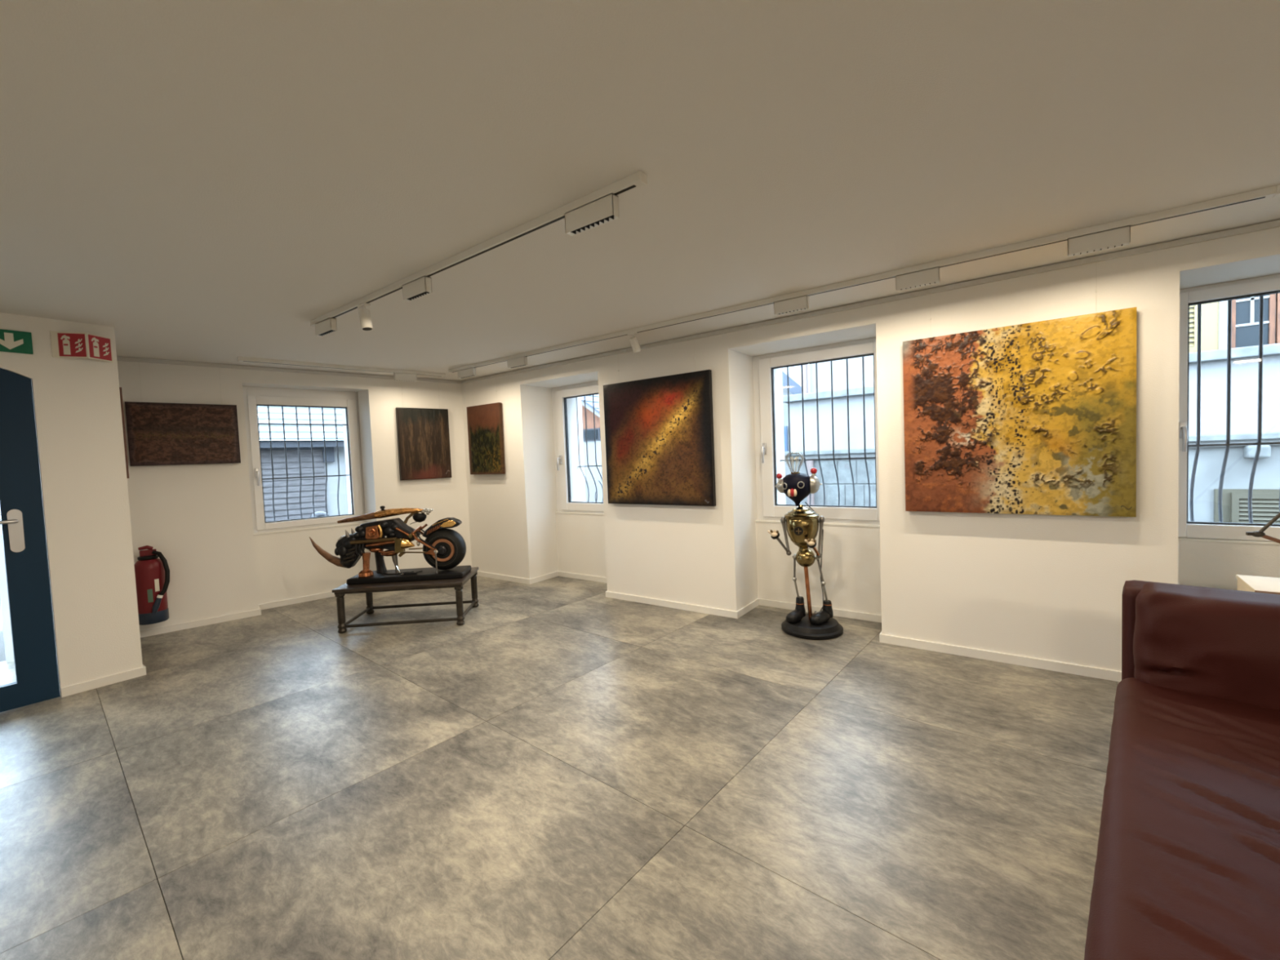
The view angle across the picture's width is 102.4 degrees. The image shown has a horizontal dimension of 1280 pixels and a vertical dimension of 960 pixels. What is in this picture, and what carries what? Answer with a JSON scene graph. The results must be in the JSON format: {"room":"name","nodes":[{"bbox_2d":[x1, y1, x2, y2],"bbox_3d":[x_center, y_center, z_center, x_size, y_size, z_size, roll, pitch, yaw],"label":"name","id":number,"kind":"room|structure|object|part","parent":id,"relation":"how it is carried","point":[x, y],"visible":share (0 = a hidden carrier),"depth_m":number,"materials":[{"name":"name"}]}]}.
{"room":"art gallery","nodes":[
{"label":"art gallery","id":0,"kind":"room"},
{"bbox_2d":[0,312,142,696],"bbox_3d":[-4.949,0.264,2.202,1.600,2.195,3.722,0,3,36],"label":"wall","id":1,"kind":"structure","parent":0,"point":[77,402],"depth_m":3.08,"materials":[{"name":"white paint"}]},
{"bbox_2d":[0,328,33,354],"bbox_3d":[-3.542,-0.763,2.777,0.014,0.122,0.343,0,3,36],"label":"exit sign","id":2,"kind":"object","parent":1,"relation":"attached to","point":[11,341],"visible":1,"depth_m":2.87,"materials":[{"name":"teal plastic"}]},
{"bbox_2d":[0,368,60,712],"bbox_3d":[-3.686,0.314,2.568,0.114,1.954,0.946,0,3,36],"label":"door","id":3,"kind":"structure","parent":1,"relation":"in","point":[21,507],"depth_m":2.89,"materials":[{"name":"blue"}]},
{"bbox_3d":[-3.484,0.231,2.801,0.060,0.022,0.134,0,3,36],"label":"lever","id":4,"kind":"part","parent":3,"relation":"part of","materials":[{"name":"silver metal"}]},
{"bbox_3d":[-3.475,0.283,2.867,0.009,0.240,0.054,0,3,36],"label":"handle plate","id":5,"kind":"part","parent":3,"relation":"part of","materials":[{"name":"silver metal"}]},
{"bbox_2d":[49,330,113,362],"bbox_3d":[-3.303,-0.794,3.057,0.078,0.150,0.250,0,3,36],"label":"fire extinguisher sign","id":6,"kind":"object","parent":1,"relation":"attached to","point":[64,344],"visible":1,"depth_m":3.03,"materials":[{"name":"red plastic"}]},
{"bbox_3d":[-3.330,-0.791,3.019,0.137,0.150,0.003,-3,3,-21],"label":"sign panel","id":7,"kind":"part","parent":6,"relation":"part of","materials":[{"name":"red plastic"}]},
{"bbox_3d":[-3.264,-0.798,3.111,0.003,0.150,0.137,-2,3,3],"label":"sign panel","id":8,"kind":"part","parent":6,"relation":"part of","materials":[{"name":"red plastic"}]},
{"bbox_2d":[60,664,146,697],"bbox_3d":[-4.690,1.331,2.111,1.112,0.052,3.714,0,3,36],"label":"baseboard","id":9,"kind":"structure","parent":1,"relation":"attached to","point":[99,682],"depth_m":3.13,"materials":[{"name":"white paint"}]},
{"bbox_2d":[119,386,128,478],"bbox_3d":[-3.589,-0.299,3.502,0.680,0.584,0.024,0,3,36],"label":"painting","id":10,"kind":"object","parent":1,"relation":"attached to","point":[120,388],"visible":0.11,"depth_m":3.31,"materials":[{"name":"brown fabric"}]},
{"bbox_2d":[0,356,471,662],"bbox_3d":[-3.126,0.061,5.147,4.150,2.195,0.550,-5,3,-42],"label":"wall","id":11,"kind":"structure","parent":0,"point":[198,517],"depth_m":4.48,"materials":[{"name":"white paint"}]},
{"bbox_2d":[133,545,169,625],"bbox_3d":[-3.792,0.806,4.010,0.232,0.599,0.183,-2,3,3],"label":"fire extinguisher","id":12,"kind":"object","parent":11,"relation":"attached to","point":[152,573],"visible":0.97,"depth_m":3.96,"materials":[{"name":"red metal"}]},
{"bbox_2d":[124,366,240,466],"bbox_3d":[-3.717,-0.535,4.200,0.680,0.818,0.046,-5,3,-42],"label":"painting","id":13,"kind":"object","parent":11,"relation":"attached to","point":[159,433],"visible":1,"depth_m":4.17,"materials":[{"name":"black fabric"}]},
{"bbox_2d":[139,591,334,637],"bbox_3d":[-3.079,1.141,4.954,2.935,0.052,0.212,-5,3,-42],"label":"baseboard","id":14,"kind":"structure","parent":11,"relation":"attached to","point":[147,633],"depth_m":4.43,"materials":[{"name":"white paint"}]},
{"bbox_2d":[116,356,460,383],"bbox_3d":[-3.097,-1.004,4.780,2.930,0.026,0.024,-5,3,-42],"label":"trim","id":15,"kind":"structure","parent":11,"relation":"attached to","point":[125,359],"depth_m":4.56,"materials":[{"name":"white paint"}]},
{"bbox_2d":[242,386,365,535],"bbox_3d":[-3.200,-0.199,4.996,1.000,1.357,0.142,-5,3,-42],"label":"window","id":16,"kind":"structure","parent":11,"relation":"in","point":[253,397],"depth_m":4.93,"materials":[{"name":"white plastic"}]},
{"bbox_3d":[-3.483,-0.027,4.692,0.028,0.160,0.066,-5,3,-42],"label":"handle","id":17,"kind":"part","parent":16,"relation":"part of","materials":[{"name":"silver metal"}]},
{"bbox_3d":[-3.182,0.470,5.035,1.000,0.015,0.066,-5,3,-42],"label":"sill","id":18,"kind":"part","parent":16,"relation":"part of","materials":[{"name":"white paint"}]},
{"bbox_2d":[258,406,349,520],"bbox_3d":[-3.375,-0.176,5.177,0.850,1.376,0.142,-5,3,-42],"label":"bars","id":19,"kind":"object","parent":11,"relation":"in","point":[268,424],"visible":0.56,"depth_m":5.15,"materials":[{"name":"grey metal"}]},
{"bbox_2d":[395,389,451,480],"bbox_3d":[-2.301,-0.533,5.477,0.530,1.046,0.046,-5,3,-42],"label":"painting","id":20,"kind":"object","parent":11,"relation":"attached to","point":[423,433],"visible":1,"depth_m":5.46,"materials":[{"name":"black fabric"}]},
{"bbox_2d":[0,575,1119,959],"bbox_3d":[-0.423,1.294,1.020,12.100,0.120,7.400,0,3,36],"label":"floor","id":21,"kind":"structure","parent":0,"point":[566,770],"depth_m":1.95,"materials":[{"name":"grey tile"}]},
{"bbox_2d":[331,567,479,633],"bbox_3d":[-1.883,0.977,4.254,0.970,0.345,0.576,-3,3,-5],"label":"table","id":22,"kind":"object","parent":21,"relation":"on","point":[340,592],"visible":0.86,"depth_m":4.02,"materials":[{"name":"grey wood"}]},
{"bbox_3d":[-2.303,1.026,3.970,0.068,0.305,0.065,-3,3,-5],"label":"leg","id":23,"kind":"part","parent":22,"relation":"part of","materials":[{"name":"wood"}]},
{"bbox_3d":[-2.347,1.006,4.463,0.068,0.305,0.065,-3,3,-5],"label":"leg","id":24,"kind":"part","parent":22,"relation":"part of","materials":[{"name":"metal"}]},
{"bbox_2d":[309,506,471,585],"bbox_3d":[-2.061,0.511,4.220,1.229,0.603,0.310,-3,3,-5],"label":"sculpture","id":25,"kind":"object","parent":22,"relation":"on","point":[444,548],"visible":1,"depth_m":4.16,"materials":[{"name":"black metal"}]},
{"bbox_3d":[-2.394,0.574,4.146,0.080,0.090,0.052,-3,3,-5],"label":"head plate","id":26,"kind":"part","parent":25,"relation":"part of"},
{"bbox_3d":[-2.365,0.668,4.153,0.080,0.070,0.052,-3,3,-5],"label":"head plate","id":27,"kind":"part","parent":25,"relation":"part of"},
{"bbox_3d":[-2.351,0.517,4.148,0.090,0.080,0.052,-3,3,-5],"label":"head plate","id":28,"kind":"part","parent":25,"relation":"part of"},
{"bbox_3d":[-2.323,0.601,4.154,0.080,0.100,0.052,-3,3,-5],"label":"head plate","id":29,"kind":"part","parent":25,"relation":"part of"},
{"bbox_3d":[-2.313,0.480,4.150,0.070,0.060,0.052,-3,3,-5],"label":"head plate","id":30,"kind":"part","parent":25,"relation":"part of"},
{"bbox_3d":[-2.208,0.665,4.156,0.074,0.162,0.068,-3,3,-5],"label":"leg","id":31,"kind":"part","parent":25,"relation":"part of","materials":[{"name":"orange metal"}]},
{"bbox_3d":[-2.147,0.420,4.134,0.106,0.109,0.037,-3,3,-5],"label":"engine plate","id":32,"kind":"part","parent":25,"relation":"part of","materials":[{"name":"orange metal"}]},
{"bbox_3d":[-2.141,0.562,4.184,0.107,0.052,0.105,-3,3,-5],"label":"belly plate","id":33,"kind":"part","parent":25,"relation":"part of","materials":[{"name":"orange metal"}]},
{"bbox_3d":[-2.153,0.670,4.278,0.090,0.205,0.080,-3,3,-5],"label":"leg","id":34,"kind":"part","parent":25,"relation":"part of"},
{"bbox_3d":[-2.041,0.596,4.200,0.136,0.052,0.104,-3,3,-5],"label":"belly plate","id":35,"kind":"part","parent":25,"relation":"part of","materials":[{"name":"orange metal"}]},
{"bbox_3d":[-2.003,0.681,4.216,0.058,0.168,0.047,-3,3,-5],"label":"prop leg","id":36,"kind":"part","parent":25,"relation":"part of","materials":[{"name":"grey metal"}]},
{"bbox_3d":[-1.883,0.781,4.246,0.895,0.047,0.310,-3,3,-5],"label":"plate","id":37,"kind":"part","parent":25,"relation":"part of","materials":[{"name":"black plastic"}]},
{"bbox_3d":[-1.859,0.751,4.161,0.116,0.020,0.041,-3,3,-10],"label":"chain","id":38,"kind":"part","parent":25,"relation":"part of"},
{"bbox_3d":[-1.879,0.303,4.227,0.126,0.104,0.028,-3,3,-5],"label":"stem","id":39,"kind":"part","parent":25,"relation":"part of","materials":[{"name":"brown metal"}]},
{"bbox_3d":[-1.786,0.585,4.150,0.273,0.023,0.026,-2,3,1],"label":"brake rod","id":40,"kind":"part","parent":25,"relation":"part of","materials":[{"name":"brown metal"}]},
{"bbox_3d":[-1.749,0.499,4.147,0.208,0.168,0.052,-2,3,8],"label":"swing arm","id":41,"kind":"part","parent":25,"relation":"part of","materials":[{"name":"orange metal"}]},
{"bbox_3d":[-1.682,0.583,4.151,0.105,0.054,0.016,-3,3,-5],"label":"axle plate","id":42,"kind":"part","parent":25,"relation":"part of","materials":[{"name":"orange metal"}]},
{"bbox_3d":[-1.640,0.667,4.146,0.013,0.170,0.015,-4,3,-27],"label":"stand rod","id":43,"kind":"part","parent":25,"relation":"part of","materials":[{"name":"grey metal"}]},
{"bbox_3d":[-1.570,0.358,4.208,0.130,0.055,0.010,-3,3,-5],"label":"gold plate","id":44,"kind":"part","parent":25,"relation":"part of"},
{"bbox_3d":[-1.417,0.988,4.047,0.068,0.305,0.065,-3,3,-5],"label":"leg","id":45,"kind":"part","parent":22,"relation":"part of","materials":[{"name":"wood"}]},
{"bbox_3d":[-1.461,0.968,4.540,0.068,0.305,0.065,-3,3,-5],"label":"leg","id":46,"kind":"part","parent":22,"relation":"part of","materials":[{"name":"wood"}]},
{"bbox_2d":[767,451,843,639],"bbox_3d":[1.176,0.427,3.582,0.413,1.257,0.433,0,3,41],"label":"sculpture","id":47,"kind":"object","parent":21,"relation":"on","point":[802,526],"visible":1,"depth_m":3.54,"materials":[{"name":"black metal"}]},
{"bbox_3d":[1.027,0.399,3.622,0.031,0.233,0.076,-4,3,-32],"label":"arm","id":48,"kind":"part","parent":47,"relation":"part of","materials":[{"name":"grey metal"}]},
{"bbox_3d":[1.128,0.220,3.596,0.232,0.095,0.232,-1,3,18],"label":"lid","id":49,"kind":"part","parent":47,"relation":"part of","materials":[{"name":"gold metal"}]},
{"bbox_3d":[1.183,0.793,3.621,0.058,0.389,0.027,-3,3,-22],"label":"support rod","id":50,"kind":"part","parent":47,"relation":"part of","materials":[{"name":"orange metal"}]},
{"bbox_3d":[1.243,0.397,3.552,0.069,0.250,0.032,-4,3,-32],"label":"arm","id":51,"kind":"part","parent":47,"relation":"part of","materials":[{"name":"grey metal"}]},
{"bbox_2d":[1084,580,1279,959],"bbox_3d":[1.385,0.796,0.798,1.009,0.750,2.290,0,4,44],"label":"sofa","id":52,"kind":"object","parent":21,"relation":"on","point":[1187,867],"visible":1,"depth_m":1.20,"materials":[{"name":"leather"}]},
{"bbox_3d":[2.098,0.642,1.532,0.968,0.535,0.227,0,4,44],"label":"headrest panel","id":53,"kind":"part","parent":52,"relation":"part of","materials":[{"name":"leather"}]},
{"bbox_2d":[1133,582,1279,711],"bbox_3d":[2.058,0.537,1.451,0.965,0.344,0.266,0,4,44],"label":"cushion","id":54,"kind":"object","parent":52,"relation":"on","point":[1220,646],"depth_m":1.60,"materials":[{"name":"leather"}]},
{"bbox_2d":[1235,574,1279,594],"bbox_3d":[2.998,0.751,2.049,0.782,0.600,0.333,0,3,40],"label":"side table","id":55,"kind":"object","parent":21,"relation":"on","point":[1245,583],"visible":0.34,"depth_m":2.27,"materials":[{"name":"white wood"}]},
{"bbox_3d":[2.712,0.760,2.292,0.024,0.585,0.310,0,3,40],"label":"panel","id":56,"kind":"part","parent":55,"relation":"part of","materials":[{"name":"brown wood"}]},
{"bbox_2d":[1245,511,1279,543],"bbox_3d":[2.941,0.081,2.142,0.558,0.734,0.180,0,3,36],"label":"desk lamp","id":57,"kind":"object","parent":55,"relation":"on","point":[1260,533],"visible":1,"depth_m":2.27,"materials":[{"name":"metal"}]},
{"bbox_3d":[2.889,-0.016,2.178,0.376,0.517,0.013,-1,3,31],"label":"arm","id":58,"kind":"part","parent":57,"relation":"part of","materials":[{"name":"metal"}]},
{"bbox_3d":[2.889,0.319,2.191,0.352,0.175,0.017,-1,3,34],"label":"arm","id":59,"kind":"part","parent":57,"relation":"part of","materials":[{"name":"orange metal"}]},
{"bbox_2d":[0,0,1279,381],"bbox_3d":[-0.417,-1.038,0.969,12.200,0.150,7.600,0,3,36],"label":"ceiling","id":60,"kind":"structure","parent":0,"point":[209,181],"depth_m":1.58,"materials":[{"name":"white paint"}]},
{"bbox_2d":[237,356,445,377],"bbox_3d":[-2.617,-1.023,4.708,1.684,0.034,0.040,-5,3,-43],"label":"ceiling track","id":61,"kind":"object","parent":60,"relation":"attached to","point":[239,358],"visible":1,"depth_m":4.59,"materials":[{"name":"white metal"}]},
{"bbox_2d":[394,372,417,382],"bbox_3d":[-2.283,-0.999,5.013,0.200,0.072,0.033,-5,3,-43],"label":"lamp","id":62,"kind":"object","parent":61,"relation":"attached to","point":[397,376],"visible":1,"depth_m":5.00,"materials":[{"name":"white metal"}]},
{"bbox_2d":[310,170,647,326],"bbox_3d":[-1.020,-0.988,2.466,2.577,0.034,0.042,0,3,37],"label":"ceiling track","id":63,"kind":"object","parent":60,"relation":"attached to","point":[637,180],"visible":0.9,"depth_m":2.12,"materials":[{"name":"white metal"}]},
{"bbox_2d":[315,317,337,336],"bbox_3d":[-1.917,-0.931,3.140,0.210,0.072,0.033,0,3,36],"label":"lamp","id":64,"kind":"object","parent":63,"relation":"attached to","point":[328,326],"visible":1,"depth_m":3.11,"materials":[{"name":"white metal"}]},
{"bbox_2d":[357,302,373,330],"bbox_3d":[-1.524,-0.901,2.853,0.082,0.139,0.063,0,3,36],"label":"spot lamp","id":65,"kind":"object","parent":63,"relation":"hanging from","point":[364,313],"visible":1,"depth_m":2.83,"materials":[{"name":"white metal"}]},
{"bbox_2d":[402,275,431,301],"bbox_3d":[-1.095,-0.937,2.527,0.200,0.072,0.033,0,3,36],"label":"lamp","id":66,"kind":"object","parent":63,"relation":"attached to","point":[421,286],"visible":1,"depth_m":2.50,"materials":[{"name":"white metal"}]},
{"bbox_2d":[564,193,618,236],"bbox_3d":[-0.174,-0.944,1.837,0.225,0.072,0.033,0,3,36],"label":"lamp","id":67,"kind":"object","parent":63,"relation":"attached to","point":[604,210],"visible":1,"depth_m":1.82,"materials":[{"name":"white metal"}]},
{"bbox_2d":[448,184,1279,373],"bbox_3d":[0.283,-1.086,3.515,5.312,0.034,0.043,0,3,36],"label":"ceiling track","id":68,"kind":"object","parent":60,"relation":"attached to","point":[1273,191],"visible":1,"depth_m":2.56,"materials":[{"name":"white metal"}]},
{"bbox_2d":[457,367,475,378],"bbox_3d":[-1.654,-1.020,4.915,0.240,0.072,0.033,0,3,36],"label":"lamp","id":69,"kind":"object","parent":68,"relation":"attached to","point":[468,372],"visible":1,"depth_m":4.89,"materials":[{"name":"white paint"}]},
{"bbox_2d":[507,356,527,368],"bbox_3d":[-1.070,-1.025,4.493,0.220,0.072,0.033,0,3,36],"label":"lamp","id":70,"kind":"object","parent":68,"relation":"attached to","point":[522,361],"visible":1,"depth_m":4.47,"materials":[{"name":"white metal"}]},
{"bbox_2d":[627,332,640,352],"bbox_3d":[-0.035,-1.002,3.774,0.080,0.138,0.096,0,3,36],"label":"spot lamp","id":71,"kind":"object","parent":68,"relation":"attached to","point":[635,345],"visible":1,"depth_m":3.75,"materials":[{"name":"white metal"}]},
{"bbox_2d":[773,295,808,315],"bbox_3d":[0.903,-1.041,3.072,0.200,0.072,0.033,0,3,36],"label":"lamp","id":72,"kind":"object","parent":68,"relation":"attached to","point":[802,303],"visible":1,"depth_m":3.06,"materials":[{"name":"white metal"}]},
{"bbox_2d":[895,266,940,291],"bbox_3d":[1.446,-1.046,2.683,0.200,0.072,0.033,0,3,36],"label":"lamp","id":73,"kind":"object","parent":68,"relation":"attached to","point":[930,276],"visible":1,"depth_m":2.67,"materials":[{"name":"white metal"}]},
{"bbox_2d":[1066,225,1130,257],"bbox_3d":[2.019,-1.050,2.270,0.205,0.072,0.033,0,3,36],"label":"lamp","id":74,"kind":"object","parent":68,"relation":"attached to","point":[1118,237],"visible":1,"depth_m":2.26,"materials":[{"name":"white paint"}]},
{"bbox_2d":[462,219,1279,671],"bbox_3d":[2.288,-0.070,3.193,10.050,2.195,0.730,0,3,36],"label":"wall","id":75,"kind":"structure","parent":0,"point":[1039,586],"depth_m":3.23,"materials":[{"name":"white paint"}]},
{"bbox_2d":[466,377,505,474],"bbox_3d":[-1.667,-0.573,5.536,0.547,1.023,0.050,0,3,36],"label":"painting","id":76,"kind":"object","parent":75,"relation":"attached to","point":[485,422],"visible":1,"depth_m":5.50,"materials":[{"name":"brown fabric"}]},
{"bbox_2d":[551,381,604,515],"bbox_3d":[-0.522,-0.319,5.287,1.035,1.357,0.142,0,3,36],"label":"window","id":77,"kind":"structure","parent":75,"relation":"in","point":[559,394],"depth_m":5.50,"materials":[{"name":"white plastic"}]},
{"bbox_3d":[-0.867,-0.183,5.501,0.028,0.160,0.066,0,3,36],"label":"handle","id":78,"kind":"part","parent":77,"relation":"part of","materials":[{"name":"silver metal"}]},
{"bbox_3d":[-0.488,0.350,5.327,1.035,0.015,0.066,0,3,36],"label":"sill","id":79,"kind":"part","parent":77,"relation":"part of","materials":[{"name":"white paint"}]},
{"bbox_2d":[576,395,603,502],"bbox_3d":[-0.344,-0.311,5.494,0.750,1.376,0.142,0,3,36],"label":"bars","id":80,"kind":"object","parent":75,"relation":"in","point":[596,465],"visible":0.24,"depth_m":5.59,"materials":[{"name":"grey metal"}]},
{"bbox_2d":[603,346,715,506],"bbox_3d":[0.128,-0.447,4.243,1.050,1.304,0.049,0,3,36],"label":"painting","id":81,"kind":"object","parent":75,"relation":"attached to","point":[659,431],"visible":1,"depth_m":4.19,"materials":[{"name":"black fabric"}]},
{"bbox_2d":[476,570,1121,681],"bbox_3d":[2.249,1.010,3.094,9.970,0.052,0.422,0,3,36],"label":"baseboard","id":82,"kind":"structure","parent":75,"relation":"attached to","point":[1087,671],"depth_m":3.73,"materials":[{"name":"white paint"}]},
{"bbox_2d":[752,337,879,527],"bbox_3d":[1.351,-0.334,3.927,1.026,1.357,0.142,0,3,36],"label":"window","id":83,"kind":"structure","parent":75,"relation":"in","point":[768,510],"depth_m":4.10,"materials":[{"name":"white plastic"}]},
{"bbox_3d":[0.993,-0.217,4.149,0.028,0.160,0.066,0,3,36],"label":"handle","id":84,"kind":"part","parent":83,"relation":"part of","materials":[{"name":"silver metal"}]},
{"bbox_3d":[1.385,0.335,3.967,1.026,0.015,0.066,0,3,36],"label":"sill","id":85,"kind":"part","parent":83,"relation":"part of","materials":[{"name":"white paint"}]},
{"bbox_2d":[780,356,875,506],"bbox_3d":[1.533,-0.326,4.130,0.800,1.376,0.142,0,3,36],"label":"bars","id":86,"kind":"object","parent":75,"relation":"in","point":[863,366],"visible":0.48,"depth_m":4.08,"materials":[{"name":"grey metal"}]},
{"bbox_2d":[461,220,1279,383],"bbox_3d":[2.041,-1.123,2.830,9.970,0.026,0.022,0,3,36],"label":"trim","id":87,"kind":"structure","parent":75,"relation":"attached to","point":[1264,226],"depth_m":2.97,"materials":[{"name":"white paint"}]},
{"bbox_2d":[902,289,1136,516],"bbox_3d":[2.036,-0.463,2.851,1.032,1.302,0.059,0,3,36],"label":"painting","id":88,"kind":"object","parent":75,"relation":"attached to","point":[1037,417],"visible":1,"depth_m":2.79,"materials":[{"name":"yellow paint"}]},
{"bbox_2d":[1177,274,1279,545],"bbox_3d":[3.274,-0.349,2.530,1.032,1.357,0.142,0,3,36],"label":"window","id":89,"kind":"structure","parent":75,"relation":"in","point":[1196,531],"depth_m":2.74,"materials":[{"name":"white plastic"}]},
{"bbox_3d":[2.911,-0.233,2.756,0.028,0.160,0.066,0,3,36],"label":"handle","id":90,"kind":"part","parent":89,"relation":"part of","materials":[{"name":"silver metal"}]},
{"bbox_3d":[3.308,0.320,2.570,1.032,0.015,0.066,0,3,36],"label":"sill","id":91,"kind":"part","parent":89,"relation":"part of","materials":[{"name":"white paint"}]},
{"bbox_2d":[1188,295,1279,523],"bbox_3d":[3.428,-0.341,2.754,0.825,1.376,0.145,0,3,36],"label":"bars","id":92,"kind":"object","parent":75,"relation":"in","point":[1259,443],"visible":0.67,"depth_m":2.83,"materials":[{"name":"grey metal"}]},
{"label":"outside","id":93,"kind":"structure","parent":0,"visible":0},
{"bbox_2d":[0,602,3,631],"bbox_3d":[-0.018,1.365,5.064,38.000,0.350,36.000,0,3,36],"label":"street","id":94,"kind":"structure","parent":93,"point":[1,620],"depth_m":5.24,"materials":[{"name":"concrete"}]},
{"bbox_2d":[257,405,348,521],"bbox_3d":[-7.480,-0.837,10.014,6.100,4.205,4.380,-5,3,-42],"label":"building exterior","id":95,"kind":"structure","parent":94,"relation":"on","point":[275,412],"depth_m":9.02,"materials":[{"name":"grey"}]},
{"bbox_2d":[310,511,329,517],"bbox_3d":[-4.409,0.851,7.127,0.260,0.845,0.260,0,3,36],"label":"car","id":96,"kind":"object","parent":94,"relation":"on","point":[319,513],"visible":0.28,"depth_m":7.04,"materials":[{"name":"white metal"}]},
{"bbox_2d":[581,394,603,502],"bbox_3d":[-0.154,-0.580,12.386,4.473,2.900,4.500,0,3,36],"label":"house","id":97,"kind":"structure","parent":94,"relation":"on","point":[588,399],"depth_m":10.55,"materials":[{"name":"grey"}]},
{"bbox_3d":[-0.998,-0.927,10.514,0.340,0.185,0.017,0,3,36],"label":"pane","id":98,"kind":"part","parent":97,"relation":"part of","materials":[{"name":"clear glass"}]},
{"bbox_2d":[782,364,810,504],"bbox_3d":[2.900,-2.048,15.075,5.800,5.350,4.800,0,3,36],"label":"building","id":99,"kind":"structure","parent":94,"relation":"on","point":[794,372],"depth_m":12.21,"materials":[{"name":"grey paint"}]},
{"bbox_3d":[3.416,-0.912,12.242,0.130,0.650,0.015,0,3,36],"label":"pane","id":100,"kind":"part","parent":99,"relation":"part of","materials":[{"name":"blue glass"}]},
{"bbox_2d":[782,293,1279,524],"bbox_3d":[7.186,-1.425,6.377,10.050,4.530,3.100,0,3,36],"label":"house","id":101,"kind":"structure","parent":94,"relation":"on","point":[1245,311],"depth_m":5.50,"materials":[{"name":"grey stone"}]},
{"bbox_3d":[6.421,-0.395,5.399,9.950,0.060,0.300,0,3,36],"label":"ledge moulding","id":102,"kind":"part","parent":101,"relation":"part of","materials":[{"name":"white paint"}]},
{"bbox_2d":[1189,305,1197,352],"bbox_3d":[5.956,-1.918,5.727,0.390,1.030,0.035,0,3,36],"label":"shutter","id":103,"kind":"object","parent":101,"relation":"hanging from","point":[1193,308],"depth_m":5.65,"materials":[{"name":"white"}]},
{"bbox_3d":[6.164,-1.927,5.572,0.130,1.115,0.040,0,3,36],"label":"yellow panel","id":104,"kind":"part","parent":101,"relation":"part of","materials":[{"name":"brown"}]},
{"bbox_3d":[6.422,-1.905,5.404,0.235,1.065,0.008,0,3,36],"label":"pane","id":105,"kind":"part","parent":101,"relation":"part of","materials":[{"name":"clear glass"}]},
{"bbox_2d":[1231,492,1279,522],"bbox_3d":[6.675,0.390,5.101,1.100,0.520,0.035,0,3,36],"label":"shutter","id":106,"kind":"object","parent":101,"relation":"hanging from","point":[1265,505],"depth_m":5.32,"materials":[{"name":"white"}]}
]}

